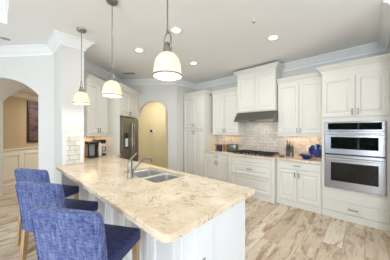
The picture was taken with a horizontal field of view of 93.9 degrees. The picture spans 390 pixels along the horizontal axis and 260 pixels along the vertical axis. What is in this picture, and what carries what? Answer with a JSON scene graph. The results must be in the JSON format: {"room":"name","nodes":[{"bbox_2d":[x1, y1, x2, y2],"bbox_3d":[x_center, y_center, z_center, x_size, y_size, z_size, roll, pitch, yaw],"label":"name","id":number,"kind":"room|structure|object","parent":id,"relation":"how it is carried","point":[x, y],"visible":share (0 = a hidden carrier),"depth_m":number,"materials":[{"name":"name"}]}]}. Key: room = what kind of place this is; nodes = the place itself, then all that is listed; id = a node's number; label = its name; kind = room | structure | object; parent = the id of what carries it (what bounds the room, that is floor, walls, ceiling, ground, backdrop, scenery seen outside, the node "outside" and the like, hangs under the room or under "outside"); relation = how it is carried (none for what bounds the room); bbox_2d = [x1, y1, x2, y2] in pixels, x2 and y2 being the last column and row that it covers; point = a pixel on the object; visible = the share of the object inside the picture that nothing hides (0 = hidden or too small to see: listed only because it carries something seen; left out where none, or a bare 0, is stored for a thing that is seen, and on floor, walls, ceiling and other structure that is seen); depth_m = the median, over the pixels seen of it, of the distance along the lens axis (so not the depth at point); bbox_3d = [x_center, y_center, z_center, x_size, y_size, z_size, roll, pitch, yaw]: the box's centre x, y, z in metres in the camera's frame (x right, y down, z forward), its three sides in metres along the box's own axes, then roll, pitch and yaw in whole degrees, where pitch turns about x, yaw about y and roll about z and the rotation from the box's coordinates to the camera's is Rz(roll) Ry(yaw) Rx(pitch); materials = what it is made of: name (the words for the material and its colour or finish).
{"room":"kitchen","nodes":[
{"label":"kitchen","id":0,"kind":"room"},
{"bbox_2d":[3,96,37,149],"bbox_3d":[-4.518,0.260,6.077,0.120,2.420,3.880,0,0,5],"label":"wall","id":1,"kind":"structure","parent":0,"point":[14,108],"depth_m":4.65,"materials":[{"name":"beige paint"}]},
{"bbox_2d":[3,182,15,190],"bbox_3d":[-4.452,1.395,5.981,0.028,0.150,3.660,0,0,5],"label":"baseboard","id":2,"kind":"structure","parent":1,"relation":"attached to","point":[9,186],"depth_m":4.48,"materials":[{"name":"beige paint"}]},
{"bbox_2d":[3,151,37,180],"bbox_3d":[-4.438,0.920,6.030,0.018,0.620,3.600,0,0,5],"label":"trim","id":3,"kind":"structure","parent":1,"relation":"attached to","point":[36,151],"depth_m":4.71,"materials":[{"name":"beige paint"}]},
{"bbox_2d":[3,148,37,184],"bbox_3d":[-4.458,0.915,5.981,0.015,0.830,3.660,0,0,5],"label":"wainscoting","id":4,"kind":"structure","parent":1,"relation":"attached to","point":[10,163],"depth_m":4.63,"materials":[{"name":"beige paint"}]},
{"bbox_2d":[3,146,37,151],"bbox_3d":[-4.443,0.495,5.980,0.045,0.050,3.660,0,0,5],"label":"trim","id":5,"kind":"structure","parent":1,"relation":"attached to","point":[4,150],"depth_m":4.71,"materials":[{"name":"beige paint"}]},
{"bbox_2d":[10,92,37,99],"bbox_3d":[-4.421,-0.900,5.978,0.090,0.100,3.660,0,0,5],"label":"trim","id":6,"kind":"structure","parent":1,"relation":"attached to","point":[16,94],"depth_m":4.83,"materials":[{"name":"beige paint"}]},
{"bbox_2d":[27,101,37,142],"bbox_3d":[-4.506,-0.230,5.308,0.032,1.140,0.750,0,0,5],"label":"framed picture","id":7,"kind":"object","parent":1,"relation":"attached to","point":[32,107],"visible":0.41,"depth_m":5.05},
{"bbox_2d":[0,56,53,195],"bbox_3d":[-5.365,-0.005,3.852,5.840,2.950,0.700,0,0,5],"label":"wall","id":8,"kind":"structure","parent":0,"point":[36,73],"depth_m":3.28,"materials":[{"name":"paint"}]},
{"bbox_2d":[0,0,389,89],"bbox_3d":[-2.260,-1.405,4.535,11.309,0.150,3.626,0,0,9],"label":"trim","id":9,"kind":"structure","parent":8,"relation":"attached to","point":[56,38],"depth_m":3.27,"materials":[{"name":"paint"}]},
{"bbox_2d":[17,87,37,95],"bbox_3d":[-3.477,-0.975,5.986,2.210,0.050,3.880,0,0,5],"label":"ceiling","id":10,"kind":"structure","parent":0,"point":[29,91],"depth_m":4.49,"materials":[{"name":"beige paint"}]},
{"bbox_2d":[54,45,83,198],"bbox_3d":[-2.271,-0.005,3.232,0.790,2.950,0.310,0,0,43],"label":"wall","id":11,"kind":"structure","parent":0,"point":[68,116],"depth_m":2.96,"materials":[{"name":"paint"}]},
{"bbox_2d":[66,137,79,164],"bbox_3d":[-1.978,0.320,2.958,0.012,0.470,0.300,0,0,43],"label":"tiled wall","id":12,"kind":"structure","parent":11,"relation":"attached to","point":[72,143],"depth_m":2.94,"materials":[{"name":"white tile"}]},
{"bbox_2d":[62,135,83,165],"bbox_3d":[-1.972,0.318,2.953,0.008,0.475,0.300,0,0,43],"label":"trim","id":13,"kind":"structure","parent":12,"relation":"attached to","point":[63,136],"depth_m":2.92,"materials":[{"name":"white paint"}]},
{"bbox_2d":[84,69,107,81],"bbox_3d":[-2.435,-0.005,4.414,0.120,2.950,2.130,0,0,5],"label":"wall","id":14,"kind":"structure","parent":0,"point":[85,71],"depth_m":4.21,"materials":[{"name":"paint"}]},
{"bbox_2d":[84,135,94,155],"bbox_3d":[-2.408,0.327,3.965,0.012,0.457,0.680,0,0,5],"label":"tiled wall","id":15,"kind":"structure","parent":14,"relation":"attached to","point":[90,138],"depth_m":4.05,"materials":[{"name":"tile"}]},
{"bbox_2d":[84,74,107,136],"bbox_3d":[-2.211,-0.476,3.915,0.407,1.212,0.735,0,0,5],"label":"upper cabinet","id":16,"kind":"object","parent":14,"relation":"attached to","point":[96,113],"visible":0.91,"depth_m":3.82,"materials":[{"name":"paint"}]},
{"bbox_2d":[140,102,165,167],"bbox_3d":[-0.901,0.120,6.915,3.400,2.700,0.120,0,0,5],"label":"wall","id":17,"kind":"structure","parent":0,"point":[153,114],"depth_m":6.91,"materials":[{"name":"yellow paint"}]},
{"bbox_2d":[128,83,177,170],"bbox_3d":[-1.453,-0.005,5.478,1.890,2.950,0.160,0,0,5],"label":"wall","id":18,"kind":"structure","parent":0,"point":[167,95],"depth_m":5.34,"materials":[{"name":"paint"}]},
{"bbox_2d":[166,110,167,168],"bbox_3d":[-0.765,0.120,6.170,0.120,2.700,1.340,0,0,5],"label":"wall","id":19,"kind":"structure","parent":0,"point":[166,110],"depth_m":5.51,"materials":[{"name":"yellow paint"}]},
{"bbox_2d":[178,85,196,171],"bbox_3d":[-0.298,-0.005,5.707,0.120,2.950,0.940,0,0,43],"label":"wall","id":20,"kind":"structure","parent":0,"point":[181,89],"depth_m":5.50,"materials":[{"name":"paint"}]},
{"bbox_2d":[0,0,384,83],"bbox_3d":[-0.923,-1.680,4.142,15.000,0.400,13.200,0,0,43],"label":"ceiling","id":21,"kind":"structure","parent":0,"point":[222,36],"depth_m":2.63,"materials":[{"name":"paint"}]},
{"bbox_2d":[0,0,7,10],"bbox_3d":[-1.528,-1.720,-0.715,6.060,0.120,3.270,0,0,43],"label":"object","id":22,"kind":"structure","parent":21,"relation":"attached to","point":[3,3],"depth_m":2.46,"materials":[{"name":"paint"}]},
{"bbox_2d":[0,36,12,40],"bbox_3d":[-3.067,-1.476,2.942,0.176,0.007,0.176,0,0,43],"label":"recessed light","id":23,"kind":"object","parent":21,"relation":"in","point":[1,37],"visible":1,"depth_m":2.94,"materials":[{"name":"paint"}]},
{"bbox_2d":[73,27,89,104],"bbox_3d":[-1.671,-0.930,2.680,0.219,1.089,0.219,0,0,43],"label":"pendant light","id":24,"kind":"object","parent":21,"relation":"hanging from","point":[81,98],"visible":1,"depth_m":2.65,"materials":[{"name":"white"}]},
{"bbox_2d":[101,0,121,97],"bbox_3d":[-0.946,-0.930,2.079,0.219,1.089,0.219,0,0,43],"label":"pendant light","id":25,"kind":"object","parent":21,"relation":"hanging from","point":[111,88],"visible":1,"depth_m":2.05,"materials":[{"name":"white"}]},
{"bbox_2d":[134,48,143,51],"bbox_3d":[-1.030,-1.476,3.367,0.176,0.007,0.176,0,0,43],"label":"recessed light","id":26,"kind":"object","parent":21,"relation":"in","point":[135,49],"visible":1,"depth_m":3.37,"materials":[{"name":"beige"}]},
{"bbox_2d":[152,0,181,80],"bbox_3d":[-0.202,-0.935,1.337,0.219,1.089,0.219,0,0,43],"label":"pendant light","id":27,"kind":"object","parent":21,"relation":"hanging from","point":[167,67],"visible":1,"depth_m":1.28,"materials":[{"name":"white glass"}]},
{"bbox_2d":[170,27,181,33],"bbox_3d":[-0.278,-1.476,2.693,0.176,0.007,0.176,0,0,43],"label":"recessed light","id":28,"kind":"object","parent":21,"relation":"in","point":[176,30],"visible":1,"depth_m":2.69,"materials":[{"name":"paint"}]},
{"bbox_2d":[267,35,278,39],"bbox_3d":[1.250,-1.476,2.909,0.176,0.007,0.176,0,0,43],"label":"recessed light","id":29,"kind":"object","parent":21,"relation":"in","point":[272,37],"visible":1,"depth_m":2.90,"materials":[{"name":"beige"}]},
{"bbox_2d":[0,188,389,259],"bbox_3d":[-0.923,1.520,4.142,15.000,0.100,13.200,0,0,43],"label":"floor","id":30,"kind":"structure","parent":0,"point":[277,231],"depth_m":2.51,"materials":[{"name":"brown wood"}]},
{"bbox_2d":[14,168,78,245],"bbox_3d":[-1.984,0.980,2.471,0.496,0.980,0.518,0,0,15],"label":"counter stool","id":31,"kind":"object","parent":30,"relation":"on","point":[21,174],"visible":0.39,"depth_m":2.28,"materials":[{"name":"blue woven fabric"},{"name":"pale oak"}]},
{"bbox_2d":[15,181,97,259],"bbox_3d":[-1.398,0.980,1.893,0.496,0.980,0.518,0,0,13],"label":"counter stool","id":32,"kind":"object","parent":30,"relation":"on","point":[30,195],"visible":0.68,"depth_m":1.70,"materials":[{"name":"blue woven fabric"},{"name":"pale oak"}]},
{"bbox_2d":[30,205,139,259],"bbox_3d":[-0.745,0.980,1.325,0.496,0.980,0.518,0,0,13],"label":"counter stool","id":33,"kind":"object","parent":30,"relation":"on","point":[60,233],"visible":1,"depth_m":1.11,"materials":[{"name":"blue woven fabric"},{"name":"pale oak"}]},
{"bbox_2d":[95,83,141,161],"bbox_3d":[-1.986,0.194,4.814,0.697,2.552,1.246,0,0,5],"label":"surround","id":34,"kind":"object","parent":30,"relation":"on","point":[127,106],"visible":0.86,"depth_m":4.28,"materials":[{"name":"paint"}]},
{"bbox_2d":[120,117,137,161],"bbox_3d":[-1.947,0.570,4.781,0.687,1.760,0.956,0,0,5],"label":"refrigerator","id":35,"kind":"object","parent":30,"relation":"on","point":[128,126],"visible":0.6,"depth_m":4.59,"materials":[{"name":"metal"}]},
{"bbox_2d":[78,156,244,259],"bbox_3d":[-1.066,1.034,2.866,3.880,0.872,1.024,0,0,43],"label":"base cabinet","id":36,"kind":"object","parent":30,"relation":"on","point":[222,237],"visible":0.21,"depth_m":1.50,"materials":[{"name":"paint"}]},
{"bbox_2d":[56,154,254,242],"bbox_3d":[-1.129,0.576,2.764,3.925,0.040,1.333,0,0,43],"label":"countertop","id":37,"kind":"structure","parent":36,"relation":"on","point":[168,210],"depth_m":1.57,"materials":[{"name":"beige stone"}]},
{"bbox_2d":[85,141,97,157],"bbox_3d":[-2.102,0.394,3.695,0.250,0.325,0.160,0,0,35],"label":"machine","id":38,"kind":"object","parent":37,"relation":"on","point":[90,146],"visible":1,"depth_m":3.66,"materials":[{"name":"black plastic"}]},
{"bbox_2d":[92,139,105,155],"bbox_3d":[-2.112,0.384,4.032,0.240,0.345,0.197,0,0,25],"label":"coffee maker","id":39,"kind":"object","parent":37,"relation":"on","point":[101,141],"visible":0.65,"depth_m":3.98,"materials":[{"name":"black plastic"}]},
{"bbox_2d":[98,142,101,156],"bbox_3d":[-2.012,0.404,3.850,0.100,0.305,0.100,0,0,43],"label":"paper towel roll","id":40,"kind":"object","parent":37,"relation":"on","point":[99,144],"visible":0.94,"depth_m":3.83,"materials":[{"name":"white paper"}]},
{"bbox_2d":[127,153,152,178],"bbox_3d":[-0.662,0.416,2.223,0.076,0.280,0.354,0,0,43],"label":"faucet","id":41,"kind":"object","parent":37,"relation":"on","point":[130,170],"visible":1,"depth_m":2.11,"materials":[{"name":"silver metal"}]},
{"bbox_2d":[133,169,180,182],"bbox_3d":[-0.543,0.687,2.328,0.782,0.206,0.437,0,0,43],"label":"sink","id":42,"kind":"object","parent":37,"relation":"in","point":[155,176],"visible":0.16,"depth_m":2.43,"materials":[{"name":"metal"}]},
{"bbox_2d":[182,90,217,176],"bbox_3d":[0.172,0.194,5.437,0.895,2.552,0.687,0,0,43],"label":"pantry cabinet","id":43,"kind":"object","parent":30,"relation":"on","point":[198,105],"visible":0.82,"depth_m":5.19,"materials":[{"name":"paint"}]},
{"bbox_2d":[205,152,228,182],"bbox_3d":[0.759,1.034,4.909,0.835,0.872,0.659,0,0,43],"label":"base cabinet","id":44,"kind":"object","parent":30,"relation":"on","point":[216,164],"visible":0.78,"depth_m":4.67,"materials":[{"name":"paint"}]},
{"bbox_2d":[229,155,275,203],"bbox_3d":[1.425,1.034,4.229,1.055,0.872,0.744,0,0,43],"label":"base cabinet","id":45,"kind":"object","parent":30,"relation":"on","point":[258,174],"visible":0.7,"depth_m":3.88,"materials":[{"name":"paint"}]},
{"bbox_2d":[204,149,321,163],"bbox_3d":[1.399,0.576,4.259,2.667,0.040,0.737,0,0,43],"label":"countertop","id":46,"kind":"structure","parent":45,"relation":"on","point":[295,158],"depth_m":3.68,"materials":[{"name":"beige stone"}]},
{"bbox_2d":[214,144,225,150],"bbox_3d":[0.685,0.472,4.885,0.280,0.168,0.180,0,0,39],"label":"wooden stand","id":47,"kind":"object","parent":46,"relation":"on","point":[216,145],"visible":0.94,"depth_m":4.87,"materials":[{"name":"brown wood"}]},
{"bbox_2d":[227,144,237,151],"bbox_3d":[0.977,0.458,4.697,0.287,0.197,0.174,0,0,37],"label":"toaster","id":48,"kind":"object","parent":46,"relation":"on","point":[230,147],"visible":0.88,"depth_m":4.63,"materials":[{"name":"metal"}]},
{"bbox_2d":[233,150,279,156],"bbox_3d":[1.399,0.530,4.220,0.910,0.052,0.520,0,0,43],"label":"cooktop","id":49,"kind":"object","parent":46,"relation":"in","point":[245,152],"visible":1,"depth_m":4.09,"materials":[{"name":"metal"}]},
{"bbox_2d":[286,140,293,156],"bbox_3d":[2.020,0.387,3.880,0.140,0.338,0.150,0,0,31],"label":"knife block","id":50,"kind":"object","parent":46,"relation":"on","point":[289,148],"visible":1,"depth_m":3.85,"materials":[{"name":"grey metal"}]},
{"bbox_2d":[299,153,314,158],"bbox_3d":[2.142,0.512,3.499,0.262,0.088,0.262,0,0,-25],"label":"bowl","id":51,"kind":"object","parent":46,"relation":"on","point":[304,156],"visible":0.98,"depth_m":3.44,"materials":[{"name":"ceramic"}]},
{"bbox_2d":[309,144,321,157],"bbox_3d":[2.430,0.419,3.633,0.268,0.274,0.136,0,0,35],"label":"plate","id":52,"kind":"object","parent":46,"relation":"on","point":[316,149],"visible":0.84,"depth_m":3.62,"materials":[{"name":"ceramic"}]},
{"bbox_2d":[276,160,321,213],"bbox_3d":[2.121,1.034,3.638,0.760,0.872,0.659,0,0,43],"label":"base cabinet","id":53,"kind":"object","parent":30,"relation":"on","point":[298,184],"visible":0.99,"depth_m":3.39,"materials":[{"name":"paint"}]},
{"bbox_2d":[316,53,389,231],"bbox_3d":[2.661,0.194,3.115,0.893,2.552,0.687,0,0,43],"label":"tall cabinet","id":54,"kind":"object","parent":30,"relation":"on","point":[358,90],"visible":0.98,"depth_m":2.85,"materials":[{"name":"paint"}]},
{"bbox_2d":[325,121,385,196],"bbox_3d":[2.657,0.418,3.052,0.728,1.096,0.612,0,0,43],"label":"wall oven","id":55,"kind":"object","parent":54,"relation":"in","point":[355,152],"visible":1,"depth_m":2.83,"materials":[{"name":"metal"}]},
{"bbox_2d":[197,51,387,157],"bbox_3d":[1.690,-0.005,4.577,4.570,2.950,0.120,0,0,43],"label":"wall","id":56,"kind":"structure","parent":0,"point":[312,69],"depth_m":3.92,"materials":[{"name":"paint"}]},
{"bbox_2d":[211,87,244,134],"bbox_3d":[0.885,-0.476,4.963,0.825,1.212,0.407,0,0,43],"label":"upper cabinet","id":57,"kind":"object","parent":56,"relation":"attached to","point":[224,100],"visible":0.95,"depth_m":4.82,"materials":[{"name":"paint"}]},
{"bbox_2d":[233,61,284,112],"bbox_3d":[1.503,-0.923,4.329,1.085,1.007,0.492,0,0,43],"label":"upper cabinet","id":58,"kind":"object","parent":56,"relation":"attached to","point":[257,87],"visible":0.97,"depth_m":4.13,"materials":[{"name":"paint"}]},
{"bbox_2d":[234,110,277,122],"bbox_3d":[1.478,-0.305,4.292,0.932,0.226,0.580,0,0,43],"label":"range hood","id":59,"kind":"object","parent":58,"relation":"attached to","point":[263,116],"visible":0.95,"depth_m":4.10,"materials":[{"name":"metal"}]},
{"bbox_2d":[218,122,321,155],"bbox_3d":[1.649,0.062,4.525,2.660,0.985,0.011,0,0,43],"label":"tiled wall","id":60,"kind":"structure","parent":56,"relation":"attached to","point":[259,136],"depth_m":4.43,"materials":[{"name":"tile"}]},
{"bbox_2d":[277,72,321,136],"bbox_3d":[2.183,-0.476,3.753,0.823,1.212,0.407,0,0,43],"label":"upper cabinet","id":61,"kind":"object","parent":56,"relation":"attached to","point":[299,96],"visible":0.88,"depth_m":3.62,"materials":[{"name":"paint"}]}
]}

